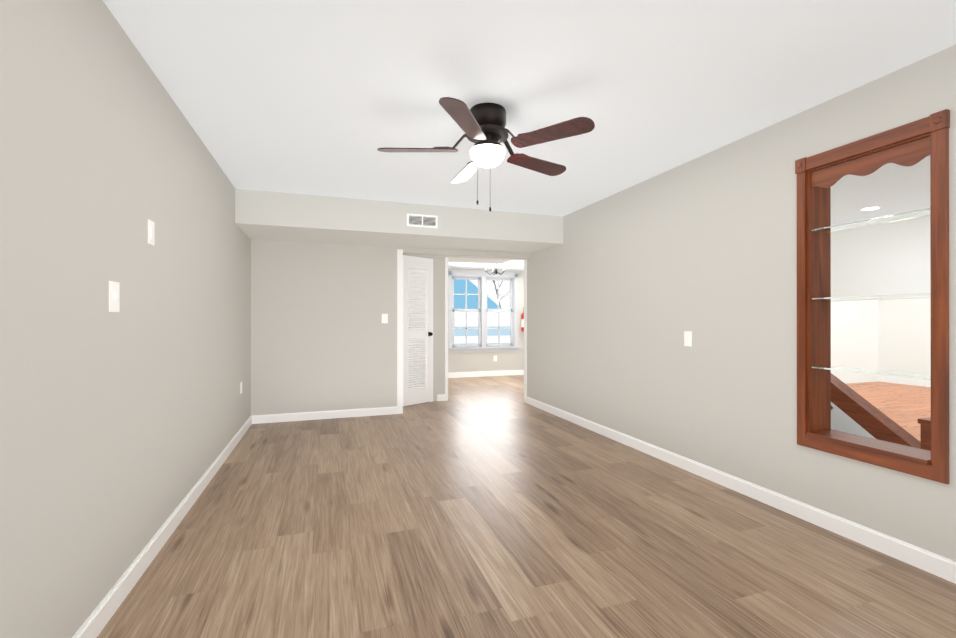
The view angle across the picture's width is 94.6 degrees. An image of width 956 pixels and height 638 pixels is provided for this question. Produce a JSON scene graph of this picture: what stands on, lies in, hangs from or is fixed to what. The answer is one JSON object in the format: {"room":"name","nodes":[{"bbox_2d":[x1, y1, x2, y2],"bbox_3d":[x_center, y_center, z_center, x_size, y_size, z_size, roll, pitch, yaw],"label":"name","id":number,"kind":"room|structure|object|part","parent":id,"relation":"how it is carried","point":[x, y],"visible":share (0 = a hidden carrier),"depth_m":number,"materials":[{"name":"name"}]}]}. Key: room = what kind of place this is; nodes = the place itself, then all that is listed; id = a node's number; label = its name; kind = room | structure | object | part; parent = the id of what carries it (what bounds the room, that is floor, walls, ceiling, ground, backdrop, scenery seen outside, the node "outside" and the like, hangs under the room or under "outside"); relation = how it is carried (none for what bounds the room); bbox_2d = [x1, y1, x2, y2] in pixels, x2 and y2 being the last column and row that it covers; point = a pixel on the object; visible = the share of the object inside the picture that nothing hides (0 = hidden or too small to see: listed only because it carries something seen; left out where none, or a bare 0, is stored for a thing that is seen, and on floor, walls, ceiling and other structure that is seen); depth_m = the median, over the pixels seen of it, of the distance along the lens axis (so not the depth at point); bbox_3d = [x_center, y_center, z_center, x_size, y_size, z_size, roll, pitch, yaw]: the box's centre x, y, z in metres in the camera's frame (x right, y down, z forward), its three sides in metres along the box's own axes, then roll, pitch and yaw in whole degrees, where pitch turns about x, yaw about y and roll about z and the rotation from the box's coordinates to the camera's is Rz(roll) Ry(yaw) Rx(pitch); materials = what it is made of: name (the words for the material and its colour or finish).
{"room":"empty living room","nodes":[
{"label":"empty living room","id":0,"kind":"room"},
{"bbox_2d":[0,0,250,637],"bbox_3d":[-1.516,-0.026,1.675,0.120,2.440,7.870,0,0,-19],"label":"wall","id":1,"kind":"structure","parent":0,"point":[120,429],"depth_m":1.69,"materials":[{"name":"grey paint"}]},
{"bbox_2d":[109,281,119,311],"bbox_3d":[-1.492,-0.091,1.813,0.014,0.125,0.085,0,0,-19],"label":"switch plate","id":2,"kind":"object","parent":1,"relation":"attached to","point":[114,296],"visible":1,"depth_m":1.81,"materials":[{"name":"white plastic"}]},
{"bbox_2d":[148,219,154,245],"bbox_3d":[-1.622,-0.429,2.190,0.010,0.118,0.075,0,0,-19],"label":"switch plate","id":3,"kind":"object","parent":1,"relation":"attached to","point":[151,232],"visible":0.98,"depth_m":2.18,"materials":[{"name":"white plastic"}]},
{"bbox_2d":[72,416,251,637],"bbox_3d":[-1.407,1.147,1.563,0.015,0.095,7.350,0,0,-19],"label":"baseboard","id":4,"kind":"structure","parent":1,"relation":"attached to","point":[98,619],"depth_m":2.12,"materials":[{"name":"white wood"}]},
{"bbox_2d":[251,239,401,414],"bbox_3d":[-1.845,0.145,5.509,1.730,2.110,0.400,0,0,-19],"label":"wall","id":5,"kind":"structure","parent":0,"point":[323,337],"depth_m":5.29,"materials":[{"name":"grey paint"}]},
{"bbox_2d":[251,406,396,423],"bbox_3d":[-1.809,1.152,5.301,1.665,0.095,0.015,0,0,-19],"label":"baseboard","id":6,"kind":"structure","parent":5,"relation":"attached to","point":[287,417],"depth_m":5.28,"materials":[{"name":"white wood"}]},
{"bbox_2d":[382,314,387,322],"bbox_3d":[-1.168,-0.005,5.521,0.075,0.118,0.014,0,0,-19],"label":"light switch","id":7,"kind":"object","parent":5,"relation":"attached to","point":[384,318],"visible":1,"depth_m":5.52,"materials":[{"name":"white plastic"}]},
{"bbox_2d":[397,249,402,413],"bbox_3d":[-0.988,0.160,5.581,0.070,2.080,0.018,0,0,-19],"label":"trim","id":8,"kind":"structure","parent":5,"relation":"attached to","point":[399,331],"depth_m":5.57,"materials":[{"name":"white wood"}]},
{"bbox_2d":[235,188,562,263],"bbox_3d":[-0.969,-1.230,5.730,3.530,0.640,2.050,0,0,-19],"label":"soffit beam","id":9,"kind":"structure","parent":0,"point":[273,216],"depth_m":4.81,"materials":[{"name":"white paint"}]},
{"bbox_2d":[407,213,437,227],"bbox_3d":[-0.601,-1.061,4.764,0.336,0.136,0.018,0,0,-19],"label":"air vent register","id":10,"kind":"object","parent":9,"relation":"attached to","point":[421,220],"visible":1,"depth_m":4.76,"materials":[{"name":"white metal"}]},
{"bbox_2d":[403,255,444,406],"bbox_3d":[-1.193,0.146,6.339,1.500,2.110,0.750,0,0,-19],"label":"wall","id":11,"kind":"structure","parent":0,"point":[438,325],"depth_m":6.46,"materials":[{"name":"grey paint"}]},
{"bbox_2d":[403,259,432,405],"bbox_3d":[-0.851,0.189,6.196,0.466,2.000,0.270,0,0,-19],"label":"closet door","id":12,"kind":"structure","parent":11,"relation":"in","point":[417,275],"depth_m":6.18,"materials":[{"name":"white wood"}]},
{"bbox_2d":[403,255,432,401],"bbox_3d":[-0.862,0.163,6.201,0.016,2.075,0.604,0,0,42],"label":"door frame","id":13,"kind":"structure","parent":11,"relation":"attached to","point":[414,258],"depth_m":6.39,"materials":[{"name":"white wood"}]},
{"bbox_2d":[437,394,446,400],"bbox_3d":[-0.524,1.154,6.468,0.150,0.095,0.015,0,0,-19],"label":"baseboard strip","id":14,"kind":"object","parent":11,"relation":"attached to","point":[441,397],"visible":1,"depth_m":6.46,"materials":[{"name":"white wood"}]},
{"bbox_2d":[445,257,447,400],"bbox_3d":[-0.467,0.146,6.505,0.042,2.110,0.044,0,0,-19],"label":"trim","id":15,"kind":"structure","parent":11,"relation":"attached to","point":[446,325],"depth_m":6.48,"materials":[{"name":"white wood"}]},
{"bbox_2d":[402,247,530,259],"bbox_3d":[-0.144,-0.880,5.990,1.800,0.060,0.210,0,0,-19],"label":"wall","id":16,"kind":"structure","parent":0,"point":[457,253],"depth_m":5.90,"materials":[{"name":"grey paint"}]},
{"bbox_2d":[448,269,523,372],"bbox_3d":[-0.496,0.090,9.096,4.840,2.230,0.120,0,0,-19],"label":"wall","id":17,"kind":"structure","parent":0,"point":[475,361],"depth_m":9.32,"materials":[{"name":"grey paint"}]},
{"bbox_2d":[448,271,519,352],"bbox_3d":[0.114,-0.137,9.262,1.590,1.665,0.160,0,0,-19],"label":"sunroom window","id":18,"kind":"structure","parent":17,"relation":"in","point":[482,345],"depth_m":9.24,"materials":[{"name":"grey wood"}]},
{"bbox_2d":[448,370,523,377],"bbox_3d":[-0.474,1.150,9.031,4.600,0.110,0.015,0,0,-19],"label":"baseboard","id":19,"kind":"structure","parent":17,"relation":"attached to","point":[483,373],"depth_m":9.23,"materials":[{"name":"white wood"}]},
{"bbox_2d":[521,307,523,331],"bbox_3d":[0.990,0.013,9.455,0.122,0.525,0.159,0,0,-19],"label":"fire extinguisher","id":20,"kind":"object","parent":17,"relation":"attached to","point":[522,323],"visible":0.38,"depth_m":9.41,"materials":[{"name":"red metal"}]},
{"bbox_2d":[448,260,523,271],"bbox_3d":[-0.029,-1.262,7.731,4.840,0.470,3.010,0,0,-19],"label":"ceiling","id":21,"kind":"structure","parent":0,"point":[514,265],"depth_m":8.95,"materials":[{"name":"white paint"}]},
{"bbox_2d":[485,264,505,274],"bbox_3d":[0.339,-0.993,8.387,0.405,0.304,0.387,0,0,-19],"label":"chandelier","id":22,"kind":"object","parent":21,"relation":"hanging from","point":[496,271],"visible":0.81,"depth_m":8.36,"materials":[{"name":"black metal"}]},
{"bbox_2d":[97,375,955,637],"bbox_3d":[3.557,1.224,4.956,11.600,0.050,10.570,0,0,-19],"label":"floor","id":23,"kind":"structure","parent":0,"point":[487,507],"depth_m":2.29,"materials":[{"name":"laminate"}]},
{"bbox_2d":[103,0,955,225],"bbox_3d":[4.047,-1.303,3.336,11.720,0.120,7.420,0,0,-19],"label":"ceiling","id":24,"kind":"structure","parent":0,"point":[321,97],"depth_m":2.30,"materials":[{"name":"white paint"}]},
{"bbox_2d":[377,97,594,210],"bbox_3d":[0.039,-0.951,2.694,1.259,0.587,1.204,0,0,-19],"label":"ceiling fan","id":25,"kind":"object","parent":24,"relation":"hanging from","point":[483,128],"visible":1,"depth_m":2.55,"materials":[{"name":"brown wood"}]},
{"bbox_3d":[0.057,-0.963,2.641,0.212,0.097,0.212,0,0,-19],"label":"lamp shade","id":26,"kind":"part","parent":25,"relation":"part of","materials":[{"name":"white glass"}]},
{"bbox_2d":[859,206,881,210],"bbox_3d":[4.406,-1.238,4.948,0.190,0.006,0.190,0,0,-19],"label":"recessed light","id":27,"kind":"object","parent":24,"relation":"in","point":[871,208],"visible":0.94,"depth_m":4.93,"materials":[{"name":"white"}]},
{"bbox_2d":[527,45,955,560],"bbox_3d":[1.996,-0.024,2.772,0.175,2.440,7.680,0,0,-19],"label":"wall","id":28,"kind":"structure","parent":0,"point":[627,287],"depth_m":3.16,"materials":[{"name":"grey paint"}]},
{"bbox_2d":[524,260,526,395],"bbox_3d":[0.765,0.176,6.373,0.181,2.050,0.092,0,0,-19],"label":"trim","id":29,"kind":"structure","parent":28,"relation":"attached to","point":[525,327],"depth_m":6.33,"materials":[{"name":"white wood"}]},
{"bbox_2d":[684,331,691,346],"bbox_3d":[1.655,0.157,3.480,0.014,0.118,0.075,0,0,-19],"label":"switch plate","id":30,"kind":"object","parent":28,"relation":"attached to","point":[687,338],"visible":1,"depth_m":3.47,"materials":[{"name":"white plastic"}]},
{"bbox_2d":[524,396,955,583],"bbox_3d":[1.887,1.148,2.797,0.015,0.095,7.560,0,0,-19],"label":"baseboard","id":31,"kind":"structure","parent":28,"relation":"attached to","point":[927,561],"depth_m":2.69,"materials":[{"name":"white wood"}]},
{"bbox_2d":[795,109,949,483],"bbox_3d":[2.126,-0.101,2.368,0.225,1.712,0.688,0,0,-19],"label":"display shelf","id":32,"kind":"object","parent":28,"relation":"attached to","point":[819,175],"visible":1,"depth_m":2.36,"materials":[{"name":"brown wood"}]},
{"bbox_2d":[831,300,877,383],"bbox_3d":[4.618,-0.172,7.586,7.895,2.750,0.260,0,0,-19],"label":"wall","id":33,"kind":"structure","parent":0,"point":[854,334],"depth_m":8.29,"materials":[{"name":"white paint"}]},
{"bbox_2d":[831,215,930,300],"bbox_3d":[5.722,-0.748,3.970,0.140,0.990,7.300,0,0,-19],"label":"wall","id":34,"kind":"structure","parent":0,"point":[890,258],"depth_m":5.56,"materials":[{"name":"white paint"}]},
{"bbox_2d":[878,298,930,374],"bbox_3d":[8.968,-0.021,5.075,0.120,2.440,7.300,0,0,-19],"label":"wall","id":35,"kind":"structure","parent":0,"point":[904,335],"depth_m":8.11,"materials":[{"name":"white paint"}]},
{"bbox_2d":[878,375,930,386],"bbox_3d":[8.902,1.119,5.051,0.020,0.160,7.300,0,0,-19],"label":"baseboard","id":36,"kind":"structure","parent":35,"relation":"attached to","point":[906,381],"depth_m":8.10,"materials":[{"name":"white wood"}]},
{"label":"outside","id":37,"kind":"structure","parent":0,"visible":0},
{"bbox_2d":[454,279,509,343],"bbox_3d":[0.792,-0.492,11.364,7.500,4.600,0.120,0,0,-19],"label":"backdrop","id":38,"kind":"structure","parent":37,"point":[472,317],"depth_m":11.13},
{"bbox_3d":[2.102,0.297,3.933,0.715,1.800,2.530,0,0,-19],"label":"carpeted stairs","id":39,"kind":"structure","parent":0,"visible":0},
{"bbox_2d":[831,373,930,450],"bbox_3d":[2.533,0.118,4.004,0.143,2.159,2.675,0,0,-19],"label":"stringer","id":40,"kind":"object","parent":39,"relation":"attached to","point":[853,412],"visible":0.1,"depth_m":3.15,"materials":[{"name":"brown wood"}]}
]}

